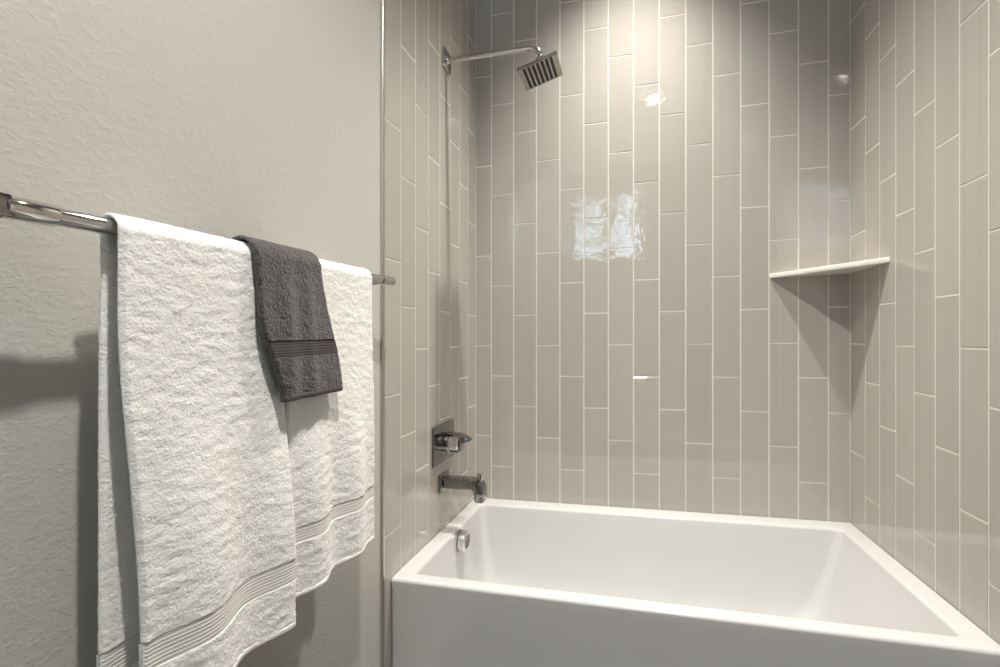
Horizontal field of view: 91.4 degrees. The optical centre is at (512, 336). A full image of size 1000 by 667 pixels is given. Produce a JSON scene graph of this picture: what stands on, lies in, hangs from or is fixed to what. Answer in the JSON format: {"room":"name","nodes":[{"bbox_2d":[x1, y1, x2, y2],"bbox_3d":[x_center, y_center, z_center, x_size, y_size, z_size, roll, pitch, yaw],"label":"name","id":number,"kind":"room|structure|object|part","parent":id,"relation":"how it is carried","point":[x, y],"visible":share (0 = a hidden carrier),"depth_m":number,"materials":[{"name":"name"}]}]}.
{"room":"bathroom","nodes":[
{"label":"bathroom","id":0,"kind":"room"},
{"bbox_2d":[0,0,474,666],"bbox_3d":[-0.653,-0.325,0.477,0.101,3.080,3.600,0,0,14],"label":"wall","id":1,"kind":"structure","parent":0,"point":[258,119],"depth_m":0.90,"materials":[{"name":"grey paint"}]},
{"bbox_2d":[0,192,395,285],"bbox_3d":[-0.457,-0.129,0.887,0.093,0.064,0.859,0,0,14],"label":"towel bar","id":2,"kind":"object","parent":1,"relation":"attached to","point":[11,207],"visible":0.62,"depth_m":0.54,"materials":[{"name":"silver metal"}]},
{"bbox_3d":[-0.554,-0.134,0.496,0.086,0.022,0.025,0,0,14],"label":"post","id":3,"kind":"part","parent":2,"relation":"part of","materials":[{"name":"silver metal"}]},
{"bbox_2d":[97,213,295,666],"bbox_3d":[-0.447,0.179,0.725,0.082,0.671,0.278,0,0,14],"label":"bath towel","id":4,"kind":"object","parent":2,"relation":"hanging from","point":[196,563],"visible":0.99,"depth_m":0.66,"materials":[{"name":"white fabric"}]},
{"bbox_3d":[-0.421,-0.139,0.890,0.021,0.031,0.720,0,0,14],"label":"rail","id":5,"kind":"part","parent":2,"relation":"part of","materials":[{"name":"silver metal"}]},
{"bbox_2d":[231,235,342,401],"bbox_3d":[-0.406,-0.027,0.891,0.092,0.277,0.219,0,0,14],"label":"hand towel","id":6,"kind":"object","parent":2,"relation":"hanging from","point":[294,318],"visible":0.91,"depth_m":0.85,"materials":[{"name":"grey fabric"}]},
{"bbox_2d":[284,259,374,598],"bbox_3d":[-0.379,0.158,1.010,0.076,0.638,0.300,0,0,14],"label":"bath towel","id":7,"kind":"object","parent":2,"relation":"hanging from","point":[330,436],"visible":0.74,"depth_m":1.01,"materials":[{"name":"white fabric"}]},
{"bbox_2d":[381,0,384,666],"bbox_3d":[-0.374,-0.325,1.403,0.012,3.080,0.012,0,0,14],"label":"trim","id":8,"kind":"structure","parent":1,"relation":"attached to","point":[382,1],"depth_m":1.40,"materials":[{"name":"silver metal"}]},
{"bbox_2d":[432,419,471,467],"bbox_3d":[-0.207,0.398,1.817,0.112,0.143,0.200,0,0,14],"label":"mixer valve","id":9,"kind":"object","parent":1,"relation":"attached to","point":[446,442],"visible":1,"depth_m":1.79,"materials":[{"name":"silver metal"}]},
{"bbox_3d":[-0.258,0.398,1.830,0.009,0.143,0.200,0,0,14],"label":"plate","id":10,"kind":"part","parent":9,"relation":"part of","materials":[{"name":"silver metal"}]},
{"bbox_3d":[-0.202,0.396,1.816,0.100,0.072,0.044,0,0,14],"label":"lever","id":11,"kind":"part","parent":9,"relation":"part of","materials":[{"name":"silver metal"}]},
{"bbox_2d":[438,470,486,502],"bbox_3d":[-0.181,0.554,1.808,0.168,0.100,0.082,0,0,14],"label":"tub spout","id":12,"kind":"object","parent":1,"relation":"attached to","point":[477,484],"visible":1,"depth_m":1.78,"materials":[{"name":"silver metal"}]},
{"bbox_3d":[-0.117,0.519,1.792,0.023,0.030,0.023,0,0,14],"label":"diverter knob","id":13,"kind":"part","parent":12,"relation":"part of","materials":[{"name":"silver metal"}]},
{"bbox_2d":[442,45,562,90],"bbox_3d":[-0.041,-1.010,1.808,0.440,0.152,0.147,0,0,14],"label":"shower","id":14,"kind":"object","parent":1,"relation":"attached to","point":[543,69],"visible":1,"depth_m":1.79,"materials":[{"name":"silver metal"}]},
{"bbox_3d":[-0.068,-1.026,1.815,0.372,0.068,0.021,0,0,14],"label":"arm","id":15,"kind":"part","parent":14,"relation":"part of","materials":[{"name":"silver metal"}]},
{"bbox_3d":[0.103,-0.961,1.772,0.143,0.054,0.147,0,0,14],"label":"spray plate","id":16,"kind":"part","parent":14,"relation":"part of","materials":[{"name":"silver metal"}]},
{"bbox_2d":[475,0,850,522],"bbox_3d":[0.569,-0.335,2.077,1.692,3.101,0.101,0,0,14],"label":"wall","id":17,"kind":"structure","parent":0,"point":[636,205],"depth_m":2.01,"materials":[{"name":"tile"}]},
{"bbox_2d":[769,257,889,277],"bbox_3d":[1.108,-0.241,1.738,0.280,0.028,0.294,0,0,14],"label":"corner shelf","id":18,"kind":"object","parent":17,"relation":"attached to","point":[851,267],"visible":1,"depth_m":1.74,"materials":[{"name":"white ceramic"}]},
{"bbox_2d":[851,0,999,644],"bbox_3d":[1.225,-0.325,1.425,0.100,3.080,0.846,0,0,14],"label":"wall","id":19,"kind":"structure","parent":0,"point":[925,74],"depth_m":1.36,"materials":[{"name":"tile"}]},
{"bbox_3d":[0.583,1.240,0.166,2.650,0.050,3.800,0,0,14],"label":"floor","id":20,"kind":"structure","parent":0,"visible":0},
{"bbox_2d":[391,498,999,666],"bbox_3d":[0.457,0.954,1.634,1.488,0.531,0.810,0,0,14],"label":"bathtub","id":21,"kind":"object","parent":20,"relation":"on","point":[504,583],"visible":0.98,"depth_m":1.47,"materials":[{"name":"white ceramic"}]}
]}

